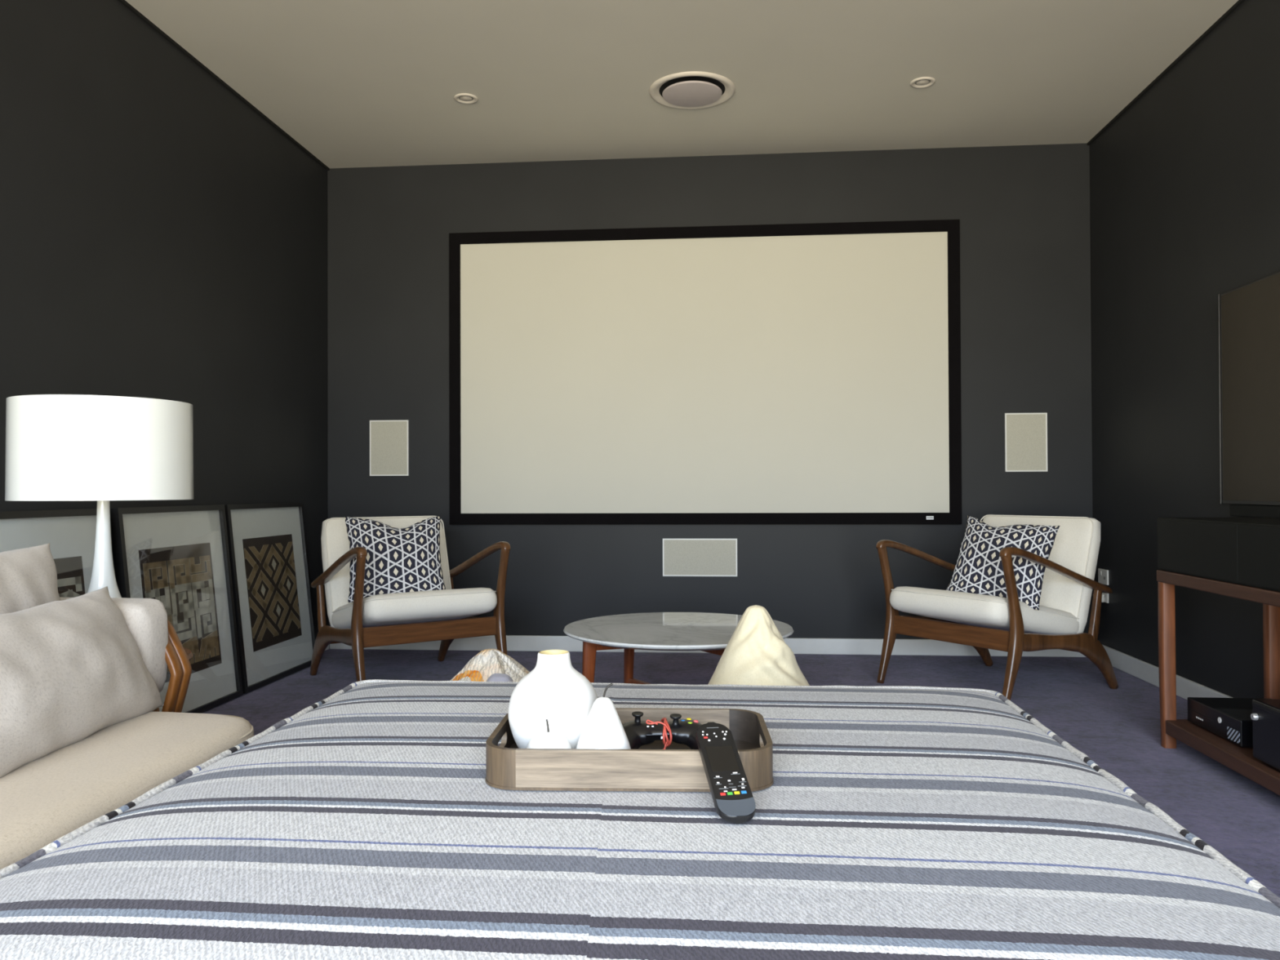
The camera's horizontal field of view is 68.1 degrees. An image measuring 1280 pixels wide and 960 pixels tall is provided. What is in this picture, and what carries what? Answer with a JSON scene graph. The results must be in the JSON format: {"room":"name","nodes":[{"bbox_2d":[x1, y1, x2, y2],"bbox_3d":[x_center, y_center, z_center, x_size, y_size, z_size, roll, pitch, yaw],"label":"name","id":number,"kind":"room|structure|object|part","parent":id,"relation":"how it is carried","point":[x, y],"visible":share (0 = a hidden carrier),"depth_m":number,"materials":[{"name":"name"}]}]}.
{"room":"home theater","nodes":[
{"label":"home theater","id":0,"kind":"room"},
{"bbox_2d":[0,0,328,635],"bbox_3d":[-2.130,-0.439,1.763,0.150,2.700,7.446,0,-1,5],"label":"wall","id":1,"kind":"structure","parent":0,"point":[161,238],"depth_m":3.73,"materials":[{"name":"grey paint"}]},
{"bbox_2d":[118,0,329,170],"bbox_3d":[-2.054,-1.784,1.770,0.012,0.012,7.146,0,-1,5],"label":"trim","id":2,"kind":"structure","parent":1,"relation":"attached to","point":[124,2],"depth_m":4.12,"materials":[{"name":"paint"}]},
{"bbox_2d":[124,0,1238,168],"bbox_3d":[0.002,-1.849,1.597,4.440,0.100,7.446,0,-1,5],"label":"ceiling","id":3,"kind":"structure","parent":0,"point":[356,83],"depth_m":4.06,"materials":[{"name":"paint"}]},
{"bbox_2d":[453,93,478,103],"bbox_3d":[-0.805,-1.763,4.379,0.110,0.007,0.110,0,-1,5],"label":"recessed light","id":4,"kind":"object","parent":3,"relation":"in","point":[464,98],"visible":1,"depth_m":4.37,"materials":[{"name":"plastic"}]},
{"bbox_2d":[648,71,735,109],"bbox_3d":[0.237,-1.760,4.303,0.392,0.024,0.392,0,-1,5],"label":"ceiling vent","id":5,"kind":"object","parent":3,"relation":"in","point":[694,90],"visible":1,"depth_m":4.26,"materials":[{"name":"plastic"}]},
{"bbox_2d":[910,76,935,88],"bbox_3d":[1.262,-1.773,4.224,0.110,0.007,0.110,0,-1,5],"label":"recessed light","id":6,"kind":"object","parent":3,"relation":"in","point":[923,82],"visible":1,"depth_m":4.22,"materials":[{"name":"plastic"}]},
{"bbox_2d":[327,142,1093,648],"bbox_3d":[0.315,-0.413,5.217,4.140,2.700,0.150,0,-1,5],"label":"wall","id":7,"kind":"structure","parent":0,"point":[1023,211],"depth_m":5.13,"materials":[{"name":"grey paint"}]},
{"bbox_2d":[369,420,408,475],"bbox_3d":[-1.400,-0.178,5.281,0.221,0.310,0.008,0,-1,5],"label":"wall speaker","id":8,"kind":"object","parent":7,"relation":"attached to","point":[388,439],"visible":1,"depth_m":5.28,"materials":[{"name":"white plastic"}]},
{"bbox_2d":[662,538,737,576],"bbox_3d":[0.325,0.420,5.129,0.403,0.204,0.008,0,-1,5],"label":"wall speaker","id":9,"kind":"object","parent":7,"relation":"attached to","point":[681,557],"visible":1,"depth_m":5.13,"materials":[{"name":"white plastic"}]},
{"bbox_2d":[448,219,961,524],"bbox_3d":[0.321,-0.566,5.124,2.756,1.611,0.038,0,-1,5],"label":"projection screen","id":10,"kind":"object","parent":7,"relation":"attached to","point":[784,373],"visible":1,"depth_m":5.12,"materials":[{"name":"white fabric"}]},
{"bbox_2d":[329,635,1085,657],"bbox_3d":[0.312,0.893,5.121,4.108,0.085,0.016,0,-1,5],"label":"baseboard","id":11,"kind":"structure","parent":7,"relation":"attached to","point":[514,642],"depth_m":5.06,"materials":[{"name":"white paint"}]},
{"bbox_2d":[1004,413,1047,471],"bbox_3d":[2.036,-0.199,4.990,0.215,0.309,0.008,0,-1,5],"label":"wall speaker","id":12,"kind":"object","parent":7,"relation":"attached to","point":[1025,433],"visible":1,"depth_m":4.99,"materials":[{"name":"white plastic"}]},
{"bbox_2d":[200,648,1279,897],"bbox_3d":[0.013,0.951,1.568,4.440,0.100,7.446,0,-1,5],"label":"floor","id":13,"kind":"structure","parent":0,"point":[1119,729],"depth_m":3.98,"materials":[{"name":"purple carpet"}]},
{"bbox_2d":[0,508,96,597],"bbox_3d":[-1.869,0.507,2.932,0.113,0.824,0.733,0,-1,5],"label":"framed print","id":14,"kind":"object","parent":13,"relation":"on","point":[71,533],"visible":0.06,"depth_m":3.09,"materials":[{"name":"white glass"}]},
{"bbox_3d":[-1.869,0.507,2.932,0.028,0.825,0.733,-6,-1,5],"label":"frame","id":15,"kind":"part","parent":14,"relation":"part of","materials":[{"name":"black wood"}]},
{"bbox_2d":[53,555,84,597],"bbox_3d":[-1.871,0.506,2.932,0.003,0.508,0.490,-6,-1,5],"label":"artwork","id":16,"kind":"object","parent":14,"relation":"attached to","point":[69,571],"depth_m":3.11},
{"bbox_2d":[0,618,254,869],"bbox_3d":[-1.300,0.512,1.058,0.916,0.780,2.204,0,-1,5],"label":"sofa","id":17,"kind":"object","parent":13,"relation":"on","point":[54,795],"visible":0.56,"depth_m":1.58,"materials":[{"name":"beige fabric"}]},
{"bbox_2d":[0,540,60,614],"bbox_3d":[-1.279,0.308,1.817,0.191,0.357,0.502,0,-1,12],"label":"throw cushion","id":18,"kind":"object","parent":17,"relation":"on","point":[28,575],"visible":0.3,"depth_m":1.91,"materials":[{"name":"grey fabric"}]},
{"bbox_2d":[0,588,164,777],"bbox_3d":[-1.086,0.359,1.701,0.182,0.258,0.701,0,-1,1],"label":"throw cushion","id":19,"kind":"object","parent":17,"relation":"on","point":[72,670],"visible":1,"depth_m":1.69,"materials":[{"name":"grey fabric"}]},
{"bbox_2d":[59,597,167,691],"bbox_3d":[-1.252,0.372,2.078,0.419,0.222,0.132,0,1,5],"label":"cushion","id":20,"kind":"object","parent":17,"relation":"on","point":[144,620],"visible":0.19,"depth_m":2.04,"materials":[{"name":"grey fabric"}]},
{"bbox_2d":[0,711,254,869],"bbox_3d":[-1.253,0.559,1.054,0.823,0.194,1.983,0,-1,5],"label":"seat cushion","id":21,"kind":"object","parent":17,"relation":"on","point":[54,795],"depth_m":1.56,"materials":[{"name":"beige fabric"}]},
{"bbox_3d":[-1.192,0.481,2.105,0.356,0.407,0.030,0,-1,5],"label":"arm","id":22,"kind":"part","parent":17,"relation":"part of","materials":[{"name":"orange wood"}]},
{"bbox_3d":[-1.189,0.481,2.140,0.356,0.407,0.030,0,-1,5],"label":"arm","id":23,"kind":"part","parent":17,"relation":"part of","materials":[{"name":"orange wood"}]},
{"bbox_2d":[149,647,193,711],"bbox_3d":[-1.414,0.693,2.491,0.430,0.449,0.430,0,-1,5],"label":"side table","id":24,"kind":"object","parent":13,"relation":"on","point":[188,652],"visible":0.08,"depth_m":2.55,"materials":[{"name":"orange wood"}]},
{"bbox_2d":[4,394,193,597],"bbox_3d":[-1.416,0.132,2.497,0.432,0.672,0.432,0,-1,5],"label":"table lamp","id":25,"kind":"object","parent":24,"relation":"on","point":[103,449],"visible":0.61,"depth_m":2.32,"materials":[{"name":"white fabric"}]},
{"bbox_3d":[-1.417,-0.076,2.499,0.432,0.257,0.432,0,-1,5],"label":"lamp shade","id":26,"kind":"part","parent":25,"relation":"part of","materials":[{"name":"white fabric"}]},
{"bbox_3d":[-1.416,0.217,2.496,0.293,0.502,0.293,0,-1,5],"label":"stem","id":27,"kind":"part","parent":25,"relation":"part of","materials":[{"name":"white paint"}]},
{"bbox_3d":[-1.287,0.700,2.531,0.093,0.434,0.028,0,-1,-15],"label":"leg","id":28,"kind":"part","parent":24,"relation":"part of","materials":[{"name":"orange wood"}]},
{"bbox_2d":[110,504,243,713],"bbox_3d":[-1.801,0.515,3.732,0.113,0.824,0.729,0,-1,5],"label":"framed print","id":29,"kind":"object","parent":13,"relation":"on","point":[177,557],"visible":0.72,"depth_m":3.79,"materials":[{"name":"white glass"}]},
{"bbox_2d":[138,542,222,682],"bbox_3d":[-1.803,0.513,3.732,0.003,0.508,0.490,-6,-1,5],"label":"artwork","id":30,"kind":"object","parent":29,"relation":"attached to","point":[180,579],"depth_m":3.77},
{"bbox_2d":[224,502,316,693],"bbox_3d":[-1.737,0.522,4.492,0.113,0.824,0.751,0,-1,5],"label":"framed print","id":31,"kind":"object","parent":13,"relation":"on","point":[270,572],"visible":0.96,"depth_m":4.46,"materials":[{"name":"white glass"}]},
{"bbox_2d":[242,533,302,651],"bbox_3d":[-1.739,0.521,4.492,0.003,0.508,0.490,-6,-1,5],"label":"artwork","id":32,"kind":"object","parent":31,"relation":"attached to","point":[269,561],"depth_m":4.47},
{"bbox_2d":[310,515,510,681],"bbox_3d":[-1.090,0.559,4.417,0.713,0.763,0.801,0,-1,-34],"label":"armchair","id":33,"kind":"object","parent":13,"relation":"on","point":[446,615],"visible":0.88,"depth_m":4.22,"materials":[{"name":"white fabric"}]},
{"bbox_3d":[-1.490,0.616,4.429,0.034,0.272,0.101,0,-1,-34],"label":"post","id":34,"kind":"part","parent":33,"relation":"part of","materials":[{"name":"brown wood"}]},
{"bbox_3d":[-1.385,0.786,4.270,0.037,0.308,0.709,0,-1,-34],"label":"leg","id":35,"kind":"part","parent":33,"relation":"part of","materials":[{"name":"brown wood"}]},
{"bbox_3d":[-1.352,0.398,4.225,0.061,0.232,0.761,0,-1,-34],"label":"arm","id":36,"kind":"part","parent":33,"relation":"part of","materials":[{"name":"brown wood"}]},
{"bbox_3d":[-1.173,0.618,3.955,0.043,0.631,0.131,0,-1,-34],"label":"leg","id":37,"kind":"part","parent":33,"relation":"part of","materials":[{"name":"brown wood"}]},
{"bbox_3d":[-1.230,0.450,4.624,0.618,0.551,0.100,0,-18,-34],"label":"backrest","id":38,"kind":"part","parent":33,"relation":"part of","materials":[{"name":"beige fabric"}]},
{"bbox_2d":[344,515,445,602],"bbox_3d":[-1.099,0.350,4.274,0.437,0.373,0.181,0,-1,-22],"label":"throw cushion","id":39,"kind":"object","parent":33,"relation":"on","point":[408,558],"visible":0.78,"depth_m":4.23,"materials":[{"name":"fabric"}]},
{"bbox_3d":[-1.042,0.595,4.347,0.608,0.133,0.608,0,-12,-34],"label":"seat","id":40,"kind":"part","parent":33,"relation":"part of","materials":[{"name":"beige fabric"}]},
{"bbox_3d":[-0.920,0.667,4.167,0.624,0.084,0.024,0,-1,-34],"label":"rail","id":41,"kind":"part","parent":33,"relation":"part of","materials":[{"name":"brown wood"}]},
{"bbox_3d":[-0.952,0.618,4.794,0.034,0.272,0.101,0,-1,-34],"label":"post","id":42,"kind":"part","parent":33,"relation":"part of","materials":[{"name":"brown wood"}]},
{"bbox_3d":[-0.844,0.788,4.636,0.037,0.308,0.709,0,-1,-34],"label":"leg","id":43,"kind":"part","parent":33,"relation":"part of","materials":[{"name":"brown wood"}]},
{"bbox_3d":[-0.813,0.400,4.591,0.061,0.232,0.761,0,-1,-34],"label":"arm","id":44,"kind":"part","parent":33,"relation":"part of","materials":[{"name":"brown wood"}]},
{"bbox_3d":[-0.630,0.620,4.323,0.043,0.631,0.131,0,-1,-34],"label":"leg","id":45,"kind":"part","parent":33,"relation":"part of","materials":[{"name":"brown wood"}]},
{"bbox_2d":[449,648,529,681],"bbox_3d":[-0.426,0.699,2.692,0.502,0.434,0.522,0,-1,5],"label":"floor cushion","id":46,"kind":"object","parent":13,"relation":"on","point":[488,662],"visible":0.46,"depth_m":2.66,"materials":[{"name":"white fabric"}]},
{"bbox_2d":[0,679,1279,959],"bbox_3d":[0.003,0.684,1.536,1.560,0.433,1.579,0,-1,5],"label":"ottoman","id":47,"kind":"object","parent":13,"relation":"on","point":[366,822],"visible":0.84,"depth_m":1.18,"materials":[{"name":"fabric"}]},
{"bbox_2d":[485,707,773,791],"bbox_3d":[-0.014,0.437,1.554,0.447,0.060,0.279,0,-1,2],"label":"tray","id":48,"kind":"object","parent":47,"relation":"on","point":[677,767],"visible":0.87,"depth_m":1.42,"materials":[{"name":"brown wood"}]},
{"bbox_2d":[526,719,571,748],"bbox_3d":[-0.142,0.416,1.475,0.074,0.087,0.074,0,-1,5],"label":"apple","id":49,"kind":"object","parent":48,"relation":"in","point":[548,738],"visible":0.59,"depth_m":1.46,"materials":[{"name":"white ceramic"}]},
{"bbox_2d":[508,649,597,748],"bbox_3d":[-0.143,0.373,1.569,0.150,0.175,0.150,0,-1,5],"label":"vase","id":50,"kind":"object","parent":48,"relation":"on","point":[554,691],"visible":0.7,"depth_m":1.52,"materials":[{"name":"white ceramic"}]},
{"bbox_2d":[576,683,631,749],"bbox_3d":[-0.057,0.388,1.476,0.089,0.143,0.089,0,-1,5],"label":"pear","id":51,"kind":"object","parent":48,"relation":"on","point":[603,729],"visible":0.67,"depth_m":1.46,"materials":[{"name":"white ceramic"}]},
{"bbox_2d":[622,711,702,749],"bbox_3d":[0.039,0.425,1.573,0.162,0.066,0.106,0,-1,-4],"label":"game controller","id":52,"kind":"object","parent":48,"relation":"in","point":[638,732],"visible":0.56,"depth_m":1.57,"materials":[{"name":"black plastic"}]},
{"bbox_3d":[0.031,0.424,1.559,0.042,0.010,0.001,0,3,-4],"label":"panel","id":53,"kind":"part","parent":52,"relation":"part of","materials":[{"name":"black plastic"}]},
{"bbox_2d":[695,721,755,823],"bbox_3d":[0.121,0.416,1.359,0.053,0.094,0.186,0,-1,-8],"label":"remote control","id":54,"kind":"object","parent":47,"relation":"on","point":[734,802],"visible":1,"depth_m":1.34,"materials":[{"name":"black plastic"}]},
{"bbox_2d":[714,773,746,789],"bbox_3d":[0.127,0.423,1.328,0.044,0.001,0.029,0,24,-8],"label":"print","id":55,"kind":"object","parent":54,"relation":"on","point":[738,773],"depth_m":1.32},
{"bbox_2d":[563,612,793,684],"bbox_3d":[0.139,0.728,3.449,0.834,0.385,0.834,0,-1,5],"label":"coffee table","id":56,"kind":"object","parent":13,"relation":"on","point":[710,633],"visible":0.54,"depth_m":3.35,"materials":[{"name":"white stone"}]},
{"bbox_3d":[-0.179,0.739,3.331,0.057,0.363,0.032,0,-1,-22],"label":"leg","id":57,"kind":"part","parent":56,"relation":"part of","materials":[{"name":"brown wood"}]},
{"bbox_3d":[-0.041,0.742,3.736,0.032,0.363,0.057,0,-1,-30],"label":"leg","id":58,"kind":"part","parent":56,"relation":"part of","materials":[{"name":"brown wood"}]},
{"bbox_2d":[707,604,809,685],"bbox_3d":[0.342,0.633,2.674,0.626,0.558,0.628,0,-1,5],"label":"bean bag","id":59,"kind":"object","parent":13,"relation":"on","point":[756,653],"visible":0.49,"depth_m":2.61,"materials":[{"name":"beige fabric"}]},
{"bbox_2d":[875,514,1118,700],"bbox_3d":[1.593,0.547,4.244,0.801,0.763,0.713,0,-1,-33],"label":"armchair","id":60,"kind":"object","parent":13,"relation":"on","point":[983,622],"visible":0.92,"depth_m":4.09,"materials":[{"name":"white fabric"}]},
{"bbox_3d":[1.134,0.614,4.339,0.131,0.631,0.043,0,-1,-33],"label":"leg","id":61,"kind":"part","parent":60,"relation":"part of","materials":[{"name":"brown wood"}]},
{"bbox_3d":[1.406,0.391,4.513,0.761,0.232,0.061,0,-1,-33],"label":"arm","id":62,"kind":"part","parent":60,"relation":"part of","materials":[{"name":"brown wood"}]},
{"bbox_3d":[1.457,0.778,4.541,0.709,0.308,0.037,0,-1,-33],"label":"leg","id":63,"kind":"part","parent":60,"relation":"part of","materials":[{"name":"brown wood"}]},
{"bbox_3d":[1.339,0.657,4.080,0.024,0.084,0.624,0,-1,-33],"label":"rail","id":64,"kind":"part","parent":60,"relation":"part of","materials":[{"name":"brown wood"}]},
{"bbox_3d":[1.522,0.584,4.198,0.608,0.133,0.608,14,-8,-32],"label":"seat","id":65,"kind":"part","parent":60,"relation":"part of","materials":[{"name":"beige fabric"}]},
{"bbox_2d":[946,514,1058,610],"bbox_3d":[1.554,0.346,4.078,0.432,0.386,0.198,-1,-1,39],"label":"throw cushion","id":66,"kind":"object","parent":60,"relation":"on","point":[978,569],"visible":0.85,"depth_m":4.03,"materials":[{"name":"fabric"}]},
{"bbox_3d":[1.487,0.607,3.786,0.131,0.631,0.043,0,-1,-33],"label":"leg","id":67,"kind":"part","parent":60,"relation":"part of","materials":[{"name":"brown wood"}]},
{"bbox_3d":[1.802,0.436,4.379,0.100,0.551,0.618,20,-11,-31],"label":"backrest","id":68,"kind":"part","parent":60,"relation":"part of","materials":[{"name":"beige fabric"}]},
{"bbox_3d":[1.756,0.384,3.963,0.761,0.232,0.061,0,-1,-33],"label":"arm","id":69,"kind":"part","parent":60,"relation":"part of","materials":[{"name":"brown wood"}]},
{"bbox_3d":[1.808,0.771,3.991,0.709,0.308,0.037,0,-1,-33],"label":"leg","id":70,"kind":"part","parent":60,"relation":"part of","materials":[{"name":"brown wood"}]},
{"bbox_3d":[1.966,0.600,4.095,0.101,0.272,0.034,0,-1,-33],"label":"post","id":71,"kind":"part","parent":60,"relation":"part of","materials":[{"name":"brown wood"}]},
{"bbox_2d":[1156,569,1279,795],"bbox_3d":[1.905,0.602,2.442,0.390,0.602,1.600,0,-1,5],"label":"console table","id":72,"kind":"object","parent":13,"relation":"on","point":[1240,759],"visible":0.69,"depth_m":3.18,"materials":[{"name":"brown wood"}]},
{"bbox_3d":[1.800,0.611,3.232,0.046,0.600,0.040,0,-1,5],"label":"leg","id":73,"kind":"part","parent":72,"relation":"part of","materials":[{"name":"brown wood"}]},
{"bbox_3d":[1.732,0.321,2.460,0.045,0.040,1.600,0,-1,5],"label":"rail","id":74,"kind":"part","parent":72,"relation":"part of","materials":[{"name":"brown wood"}]},
{"bbox_2d":[1157,517,1279,591],"bbox_3d":[1.902,0.210,2.447,0.384,0.180,1.580,0,-1,5],"label":"speaker","id":75,"kind":"object","parent":72,"relation":"on","point":[1244,551],"visible":1,"depth_m":2.84},
{"bbox_3d":[1.758,0.216,2.998,0.004,0.168,0.500,0,-1,5],"label":"panel","id":76,"kind":"part","parent":75,"relation":"part of","materials":[{"name":"black fabric"}]},
{"bbox_3d":[1.715,0.211,2.498,0.004,0.168,0.500,0,-1,5],"label":"panel","id":77,"kind":"part","parent":75,"relation":"part of","materials":[{"name":"black fabric"}]},
{"bbox_3d":[1.735,0.828,2.455,0.038,0.046,1.500,0,-1,5],"label":"rail","id":78,"kind":"part","parent":72,"relation":"part of","materials":[{"name":"brown wood"}]},
{"bbox_2d":[1176,719,1279,773],"bbox_3d":[1.906,0.817,2.440,0.306,0.016,1.560,0,-1,5],"label":"shelf","id":79,"kind":"object","parent":72,"relation":"attached to","point":[1246,752],"depth_m":2.92,"materials":[{"name":"brown wood"}]},
{"bbox_2d":[1187,697,1270,746],"bbox_3d":[1.963,0.771,3.013,0.272,0.086,0.330,0,-1,5],"label":"game console","id":80,"kind":"object","parent":72,"relation":"on","point":[1228,718],"visible":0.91,"depth_m":3.01,"materials":[{"name":"black plastic"}]},
{"bbox_2d":[1226,726,1239,743],"bbox_3d":[1.819,0.781,2.900,0.001,0.036,0.070,0,-1,5],"label":"grille","id":81,"kind":"object","parent":80,"relation":"attached to","point":[1233,732],"depth_m":2.90,"materials":[{"name":"silver metal"}]},
{"bbox_2d":[1215,708,1252,720],"bbox_3d":[1.952,0.728,2.929,0.250,0.001,0.150,0,-1,5],"label":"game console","id":82,"kind":"object","parent":80,"relation":"attached to","point":[1228,714],"depth_m":2.95},
{"bbox_2d":[1250,698,1279,770],"bbox_3d":[1.907,0.718,2.501,0.347,0.182,0.430,0,-1,5],"label":"amplifier","id":83,"kind":"object","parent":72,"relation":"on","point":[1265,715],"visible":1,"depth_m":2.66,"materials":[{"name":"black plastic"}]},
{"bbox_3d":[1.756,0.677,2.705,0.012,0.020,0.020,0,-1,5],"label":"knob","id":84,"kind":"part","parent":83,"relation":"part of","materials":[{"name":"silver metal"}]},
{"bbox_3d":[2.141,0.610,3.203,0.046,0.600,0.040,0,-1,5],"label":"leg","id":85,"kind":"part","parent":72,"relation":"part of","materials":[{"name":"brown wood"}]},
{"bbox_3d":[-0.364,0.744,2.457,0.303,0.333,0.173,0,-1,5],"label":"pouf","id":86,"kind":"object","parent":13,"relation":"on","visible":0},
{"bbox_2d":[486,672,514,681],"bbox_3d":[-0.364,0.538,2.455,0.077,0.073,0.074,0,-1,-7],"label":"pouch","id":87,"kind":"object","parent":86,"relation":"on","point":[498,677],"visible":0.38,"depth_m":2.44,"materials":[{"name":"fabric"}]},
{"bbox_2d":[1088,0,1279,697],"bbox_3d":[2.145,-0.459,1.402,0.150,2.700,7.446,0,-1,5],"label":"wall","id":88,"kind":"structure","parent":0,"point":[1184,184],"depth_m":4.03,"materials":[{"name":"grey paint"}]},
{"bbox_2d":[1097,568,1108,585],"bbox_3d":[2.356,0.492,4.814,0.012,0.076,0.116,0,-1,5],"label":"power outlet","id":89,"kind":"object","parent":88,"relation":"attached to","point":[1103,575],"visible":0.93,"depth_m":4.80,"materials":[{"name":"white plastic"}]},
{"bbox_2d":[1102,592,1108,603],"bbox_3d":[2.356,0.582,4.813,0.012,0.076,0.116,0,-1,5],"label":"power outlet","id":90,"kind":"object","parent":88,"relation":"attached to","point":[1106,595],"visible":0.27,"depth_m":4.77,"materials":[{"name":"white plastic"}]},
{"bbox_2d":[1101,594,1104,602],"bbox_3d":[2.329,0.635,4.805,0.045,0.114,0.044,0,-1,5],"label":"plug","id":91,"kind":"object","parent":90,"relation":"attached to","point":[1103,595],"visible":0.12,"depth_m":4.78,"materials":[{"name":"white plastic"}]},
{"bbox_2d":[1087,0,1244,145],"bbox_3d":[2.059,-1.802,1.422,0.012,0.012,7.146,0,-1,5],"label":"trim","id":92,"kind":"structure","parent":88,"relation":"attached to","point":[1238,2],"depth_m":4.05,"materials":[{"name":"paint"}]},
{"bbox_2d":[1102,644,1232,700],"bbox_3d":[2.066,0.849,1.388,0.016,0.085,7.130,0,-1,5],"label":"baseboard","id":93,"kind":"structure","parent":88,"relation":"attached to","point":[1148,673],"depth_m":4.26,"materials":[{"name":"white paint"}]},
{"bbox_2d":[1217,271,1279,517],"bbox_3d":[2.167,-0.294,2.863,0.047,0.845,1.484,0,-1,5],"label":"television","id":94,"kind":"object","parent":88,"relation":"attached to","point":[1249,313],"visible":1,"depth_m":3.40,"materials":[{"name":"black plastic"}]},
{"bbox_3d":[2.229,-0.309,3.600,0.046,0.800,0.004,0,-1,5],"label":"edge trim","id":95,"kind":"part","parent":94,"relation":"part of","materials":[{"name":"grey metal"}]}
]}

